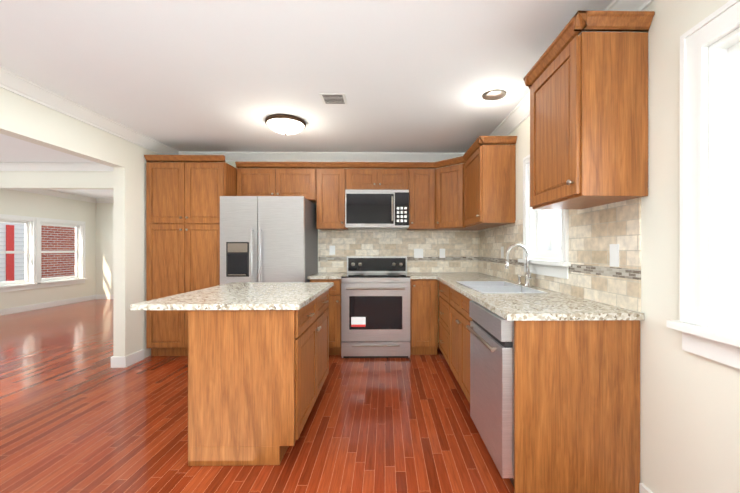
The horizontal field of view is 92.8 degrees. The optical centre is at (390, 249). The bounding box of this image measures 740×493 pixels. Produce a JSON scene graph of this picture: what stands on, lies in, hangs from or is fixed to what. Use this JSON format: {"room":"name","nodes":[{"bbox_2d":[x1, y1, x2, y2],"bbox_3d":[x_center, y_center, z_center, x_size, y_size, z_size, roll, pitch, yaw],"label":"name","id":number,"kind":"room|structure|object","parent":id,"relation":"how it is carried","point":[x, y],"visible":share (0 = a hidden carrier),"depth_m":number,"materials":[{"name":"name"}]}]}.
{"room":"kitchen","nodes":[
{"label":"kitchen","id":0,"kind":"room"},
{"bbox_2d":[0,88,159,357],"bbox_3d":[-2.810,-0.010,3.672,0.120,2.460,10.280,0,0,-1],"label":"wall","id":1,"kind":"structure","parent":0,"point":[115,232],"depth_m":3.83,"materials":[{"name":"paint"}]},
{"bbox_2d":[0,214,39,292],"bbox_3d":[-7.229,0.070,6.678,0.190,1.445,1.000,0,0,-1],"label":"living room window","id":2,"kind":"structure","parent":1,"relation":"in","point":[31,249],"depth_m":7.03,"materials":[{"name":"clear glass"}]},
{"bbox_2d":[0,295,95,315],"bbox_3d":[-7.140,1.165,3.544,0.016,0.110,10.150,0,0,-1],"label":"baseboard","id":3,"kind":"structure","parent":1,"relation":"attached to","point":[79,299],"depth_m":7.31,"materials":[{"name":"white wood"}]},
{"bbox_2d":[11,189,95,202],"bbox_3d":[-7.102,-1.187,3.543,0.092,0.104,10.150,0,0,-1],"label":"crown molding","id":4,"kind":"structure","parent":1,"relation":"attached to","point":[38,191],"depth_m":7.60,"materials":[{"name":"white wood"}]},
{"bbox_2d":[0,162,112,170],"bbox_3d":[-5.025,-1.188,5.042,4.050,0.104,0.091,0,0,-1],"label":"crown molding","id":5,"kind":"structure","parent":1,"relation":"attached to","point":[4,166],"depth_m":5.04,"materials":[{"name":"white wood"}]},
{"bbox_2d":[37,217,87,287],"bbox_3d":[-7.245,0.070,7.718,0.190,1.445,1.200,0,0,-1],"label":"living room window","id":6,"kind":"structure","parent":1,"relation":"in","point":[80,256],"depth_m":7.92,"materials":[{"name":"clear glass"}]},
{"bbox_2d":[0,67,179,154],"bbox_3d":[-2.672,-1.185,1.535,0.092,0.104,6.005,0,0,-1],"label":"crown molding","id":7,"kind":"structure","parent":1,"relation":"attached to","point":[10,81],"depth_m":2.99,"materials":[{"name":"white wood"}]},
{"bbox_2d":[96,295,112,298],"bbox_3d":[-5.078,1.161,8.642,4.230,0.110,0.016,0,0,-1],"label":"baseboard","id":8,"kind":"structure","parent":1,"relation":"attached to","point":[97,296],"depth_m":8.61,"materials":[{"name":"white wood"}]},
{"bbox_2d":[96,198,112,202],"bbox_3d":[-5.078,-1.191,8.603,4.050,0.104,0.091,0,0,-1],"label":"crown molding","id":9,"kind":"structure","parent":1,"relation":"attached to","point":[98,200],"depth_m":8.56,"materials":[{"name":"white wood"}]},
{"bbox_2d":[111,356,119,367],"bbox_3d":[-2.914,1.163,6.154,0.016,0.110,5.056,0,0,-1],"label":"baseboard","id":10,"kind":"structure","parent":1,"relation":"attached to","point":[115,361],"depth_m":3.63,"materials":[{"name":"white wood"}]},
{"bbox_2d":[120,349,143,367],"bbox_3d":[-2.753,1.165,3.768,0.036,0.110,0.281,0,0,-1],"label":"baseboard","id":11,"kind":"structure","parent":1,"relation":"attached to","point":[127,361],"depth_m":3.71,"materials":[{"name":"white wood"}]},
{"bbox_2d":[0,299,513,492],"bbox_3d":[-2.989,1.250,3.606,8.580,0.060,10.410,0,0,-1],"label":"floor","id":12,"kind":"structure","parent":0,"point":[78,414],"depth_m":2.42,"materials":[{"name":"brown wood"}]},
{"bbox_2d":[144,155,236,355],"bbox_3d":[-2.298,0.084,4.218,0.880,2.268,0.646,0,0,-1],"label":"pantry cabinet","id":13,"kind":"object","parent":12,"relation":"on","point":[184,193],"visible":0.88,"depth_m":3.93,"materials":[{"name":"brown wood"}]},
{"bbox_2d":[188,286,331,465],"bbox_3d":[-0.828,0.777,2.572,0.642,0.883,1.180,0,0,-1],"label":"kitchen island","id":14,"kind":"object","parent":12,"relation":"on","point":[258,362],"depth_m":1.98,"materials":[{"name":"brown wood"}]},
{"bbox_2d":[130,282,333,309],"bbox_3d":[-0.972,0.317,2.570,0.923,0.032,1.280,0,0,-1],"label":"island countertop","id":15,"kind":"structure","parent":14,"relation":"on","point":[234,295],"depth_m":2.20,"materials":[{"name":"beige stone"}]},
{"bbox_2d":[220,196,317,284],"bbox_3d":[-1.379,0.324,4.115,0.894,1.788,0.847,0,0,-1],"label":"refrigerator","id":16,"kind":"object","parent":12,"relation":"on","point":[268,238],"visible":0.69,"depth_m":3.76,"materials":[{"name":"metal"}]},
{"bbox_2d":[310,279,341,354],"bbox_3d":[-0.735,0.776,4.257,0.361,0.884,0.615,0,0,-1],"label":"base cabinet","id":17,"kind":"object","parent":12,"relation":"on","point":[334,306],"depth_m":3.95,"materials":[{"name":"brown wood"}]},
{"bbox_2d":[308,273,345,278],"bbox_3d":[-0.742,0.316,4.242,0.373,0.032,0.644,0,0,-1],"label":"countertop","id":18,"kind":"structure","parent":17,"relation":"on","point":[318,275],"depth_m":3.92,"materials":[{"name":"stone"}]},
{"bbox_2d":[341,256,409,357],"bbox_3d":[-0.166,0.654,4.208,0.771,1.128,0.715,0,0,-1],"label":"range","id":19,"kind":"object","parent":12,"relation":"on","point":[375,306],"visible":1,"depth_m":3.91,"materials":[{"name":"silver metal"}]},
{"bbox_2d":[410,279,437,354],"bbox_3d":[0.379,0.776,4.273,0.315,0.884,0.615,0,0,-1],"label":"base cabinet","id":20,"kind":"object","parent":12,"relation":"on","point":[423,292],"depth_m":3.97,"materials":[{"name":"brown wood"}]},
{"bbox_2d":[407,272,435,278],"bbox_3d":[0.352,0.316,4.252,0.260,0.032,0.656,0,0,-1],"label":"countertop","id":21,"kind":"structure","parent":20,"relation":"on","point":[413,275],"depth_m":4.05,"materials":[{"name":"stone"}]},
{"bbox_2d":[439,281,521,386],"bbox_3d":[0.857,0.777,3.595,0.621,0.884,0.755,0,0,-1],"label":"base cabinet","id":22,"kind":"object","parent":12,"relation":"on","point":[454,337],"depth_m":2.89,"materials":[{"name":"brown wood"}]},
{"bbox_2d":[436,272,643,320],"bbox_3d":[0.851,0.316,3.120,0.649,0.032,2.936,0,0,-1],"label":"countertop","id":23,"kind":"structure","parent":22,"relation":"on","point":[550,305],"depth_m":1.92,"materials":[{"name":"stone"}]},
{"bbox_2d":[456,281,546,292],"bbox_3d":[0.843,0.394,2.827,0.454,0.200,0.844,0,0,-1],"label":"sink basin","id":24,"kind":"object","parent":23,"relation":"in","point":[493,287],"visible":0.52,"depth_m":2.82,"materials":[{"name":"metal"}]},
{"bbox_2d":[505,244,531,286],"bbox_3d":[1.032,0.126,2.884,0.216,0.347,0.270,0,0,-1],"label":"faucet","id":25,"kind":"object","parent":23,"relation":"on","point":[528,277],"visible":1,"depth_m":2.82,"materials":[{"name":"silver metal"}]},
{"bbox_2d":[466,301,513,485],"bbox_3d":[0.835,0.779,2.022,0.681,0.880,0.640,0,0,-1],"label":"dishwasher","id":26,"kind":"object","parent":12,"relation":"on","point":[492,374],"visible":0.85,"depth_m":1.82,"materials":[{"name":"silver metal"}]},
{"bbox_2d":[0,0,612,197],"bbox_3d":[-2.989,-1.270,3.604,8.580,0.060,10.410,0,0,-1],"label":"ceiling","id":27,"kind":"structure","parent":0,"point":[232,75],"depth_m":2.37,"materials":[{"name":"paint"}]},
{"bbox_2d":[265,114,305,134],"bbox_3d":[-1.010,-1.171,3.398,0.380,0.136,0.380,0,0,-1],"label":"dome ceiling light","id":28,"kind":"object","parent":27,"relation":"attached to","point":[285,124],"visible":1,"depth_m":3.29,"materials":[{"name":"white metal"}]},
{"bbox_2d":[319,93,346,103],"bbox_3d":[-0.465,-1.235,2.886,0.200,0.006,0.200,0,0,-1],"label":"ceiling vent","id":29,"kind":"object","parent":27,"relation":"in","point":[333,98],"visible":1,"depth_m":2.87,"materials":[{"name":"plastic"}]},
{"bbox_2d":[482,89,505,100],"bbox_3d":[0.831,-1.232,2.815,0.190,0.012,0.190,0,0,-1],"label":"recessed light","id":30,"kind":"object","parent":27,"relation":"in","point":[493,95],"visible":1,"depth_m":2.80,"materials":[{"name":"silver metal"}]},
{"bbox_2d":[226,162,462,342],"bbox_3d":[-0.799,-0.011,4.632,3.870,2.460,0.130,0,0,-1],"label":"wall","id":31,"kind":"structure","parent":0,"point":[233,164],"depth_m":4.58,"materials":[{"name":"paint"}]},
{"bbox_2d":[235,162,314,202],"bbox_3d":[-1.377,-0.823,4.389,0.958,0.455,0.329,0,0,-1],"label":"upper cabinet","id":32,"kind":"object","parent":31,"relation":"attached to","point":[253,178],"depth_m":4.23,"materials":[{"name":"brown wood"}]},
{"bbox_2d":[180,151,464,161],"bbox_3d":[-0.802,-1.188,4.520,3.720,0.104,0.092,0,0,-1],"label":"crown molding","id":33,"kind":"structure","parent":31,"relation":"attached to","point":[229,156],"depth_m":4.51,"materials":[{"name":"white wood"}]},
{"bbox_2d":[315,162,348,229],"bbox_3d":[-0.719,-0.650,4.399,0.355,0.800,0.329,0,0,-1],"label":"upper cabinet","id":34,"kind":"object","parent":31,"relation":"attached to","point":[330,181],"depth_m":4.24,"materials":[{"name":"brown wood"}]},
{"bbox_2d":[329,246,334,254],"bbox_3d":[-0.753,0.009,4.556,0.075,0.120,0.005,0,0,-1],"label":"electrical outlet plate","id":35,"kind":"object","parent":31,"relation":"attached to","point":[331,248],"depth_m":4.55,"materials":[{"name":"white plastic"}]},
{"bbox_2d":[347,162,382,189],"bbox_3d":[-0.319,-0.883,4.405,0.440,0.335,0.329,0,0,-1],"label":"upper cabinet","id":36,"kind":"object","parent":31,"relation":"attached to","point":[357,179],"depth_m":4.24,"materials":[{"name":"brown wood"}]},
{"bbox_2d":[345,190,408,228],"bbox_3d":[-0.159,-0.488,4.343,0.755,0.445,0.454,0,0,-1],"label":"microwave","id":37,"kind":"object","parent":36,"relation":"attached to","point":[376,209],"visible":1,"depth_m":4.17,"materials":[{"name":"silver metal"}]},
{"bbox_2d":[383,162,406,189],"bbox_3d":[-0.002,-0.883,4.409,0.439,0.335,0.329,0,0,-1],"label":"upper cabinet","id":38,"kind":"object","parent":31,"relation":"attached to","point":[394,173],"depth_m":4.25,"materials":[{"name":"brown wood"}]},
{"bbox_2d":[318,230,477,271],"bbox_3d":[0.102,0.014,4.576,2.070,0.569,0.008,0,0,-1],"label":"backsplash","id":39,"kind":"structure","parent":31,"relation":"attached to","point":[460,246],"depth_m":4.57,"materials":[{"name":"tile"}]},
{"bbox_2d":[407,162,426,229],"bbox_3d":[0.416,-0.650,4.388,0.391,0.800,0.384,0,0,-1],"label":"upper cabinet","id":40,"kind":"object","parent":31,"relation":"attached to","point":[416,171],"depth_m":4.25,"materials":[{"name":"brown wood"}]},
{"bbox_2d":[414,249,422,257],"bbox_3d":[0.368,0.049,4.573,0.120,0.120,0.005,0,0,-1],"label":"electrical outlet plate","id":41,"kind":"object","parent":31,"relation":"attached to","point":[418,253],"depth_m":4.57,"materials":[{"name":"white plastic"}]},
{"bbox_2d":[439,249,444,257],"bbox_3d":[0.678,0.049,4.577,0.075,0.120,0.005,0,0,-1],"label":"electrical outlet plate","id":42,"kind":"object","parent":31,"relation":"attached to","point":[441,251],"depth_m":4.58,"materials":[{"name":"white plastic"}]},
{"bbox_2d":[508,0,739,492],"bbox_3d":[1.265,-0.008,1.670,0.130,2.460,6.115,0,0,-1],"label":"wall","id":43,"kind":"structure","parent":0,"point":[688,422],"depth_m":1.51,"materials":[{"name":"paint"}]},
{"bbox_2d":[439,227,466,229],"bbox_3d":[0.713,-0.650,4.137,0.304,0.800,0.306,0,0,-1],"label":"upper cabinet","id":44,"kind":"object","parent":43,"relation":"attached to","point":[440,228],"depth_m":4.20,"materials":[{"name":"brown wood"}]},
{"bbox_2d":[427,157,490,229],"bbox_3d":[0.815,-0.650,4.242,0.686,0.800,0.688,0,0,-1],"label":"upper cabinet","id":45,"kind":"object","parent":43,"relation":"attached to","point":[442,183],"depth_m":4.17,"materials":[{"name":"brown wood"}]},
{"bbox_2d":[459,136,516,226],"bbox_3d":[0.975,-0.650,3.665,0.384,0.800,0.753,0,0,-1],"label":"upper cabinet","id":46,"kind":"object","parent":43,"relation":"attached to","point":[487,173],"depth_m":3.29,"materials":[{"name":"brown wood"}]},
{"bbox_2d":[501,247,503,257],"bbox_3d":[1.160,0.030,3.641,0.004,0.120,0.075,0,0,-1],"label":"electrical outlet plate","id":47,"kind":"object","parent":43,"relation":"attached to","point":[502,248],"depth_m":3.63,"materials":[{"name":"white plastic"}]},
{"bbox_2d":[518,154,570,278],"bbox_3d":[1.220,-0.297,2.692,0.190,0.985,0.780,0,0,-1],"label":"window","id":48,"kind":"structure","parent":43,"relation":"in","point":[534,234],"depth_m":2.88,"materials":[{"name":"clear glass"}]},
{"bbox_2d":[478,197,640,311],"bbox_3d":[1.173,0.015,3.138,0.009,0.569,2.914,0,0,-1],"label":"backsplash","id":49,"kind":"structure","parent":43,"relation":"attached to","point":[595,232],"depth_m":2.06,"materials":[{"name":"tile"}]},
{"bbox_2d":[489,0,653,135],"bbox_3d":[1.156,-1.185,1.592,0.092,0.104,6.005,0,0,-1],"label":"crown molding","id":50,"kind":"structure","parent":43,"relation":"attached to","point":[514,119],"depth_m":2.94,"materials":[{"name":"white wood"}]},
{"bbox_2d":[527,11,654,208],"bbox_3d":[1.028,-0.664,1.904,0.330,0.830,0.550,0,0,-1],"label":"upper cabinet","id":51,"kind":"object","parent":43,"relation":"attached to","point":[588,119],"depth_m":1.63,"materials":[{"name":"brown wood"}]},
{"bbox_2d":[610,244,618,266],"bbox_3d":[1.186,0.031,1.861,0.004,0.120,0.075,0,0,-1],"label":"electrical outlet plate","id":52,"kind":"object","parent":43,"relation":"attached to","point":[614,255],"depth_m":1.86,"materials":[{"name":"white plastic"}]},
{"bbox_2d":[639,483,652,492],"bbox_3d":[1.215,1.168,0.147,0.016,0.110,3.050,0,0,-1],"label":"baseboard","id":53,"kind":"structure","parent":43,"relation":"attached to","point":[642,488],"depth_m":1.65,"materials":[{"name":"white wood"}]},
{"bbox_2d":[666,0,739,368],"bbox_3d":[1.256,-0.227,0.312,0.190,1.270,2.290,0,0,-1],"label":"window","id":54,"kind":"structure","parent":43,"relation":"in","point":[699,338],"depth_m":1.32,"materials":[{"name":"clear glass"}]},
{"label":"outside","id":55,"kind":"structure","parent":0,"visible":0},
{"bbox_3d":[-0.054,1.517,7.375,80.000,0.100,75.000,0,0,-1],"label":"ground","id":56,"kind":"structure","parent":55,"visible":0},
{"bbox_2d":[0,222,74,281],"bbox_3d":[-12.545,-1.132,6.688,4.000,5.300,18.000,0,0,-1],"label":"brick house","id":57,"kind":"structure","parent":56,"relation":"on","point":[63,241],"depth_m":10.75,"materials":[{"name":"red brick"}]}
]}

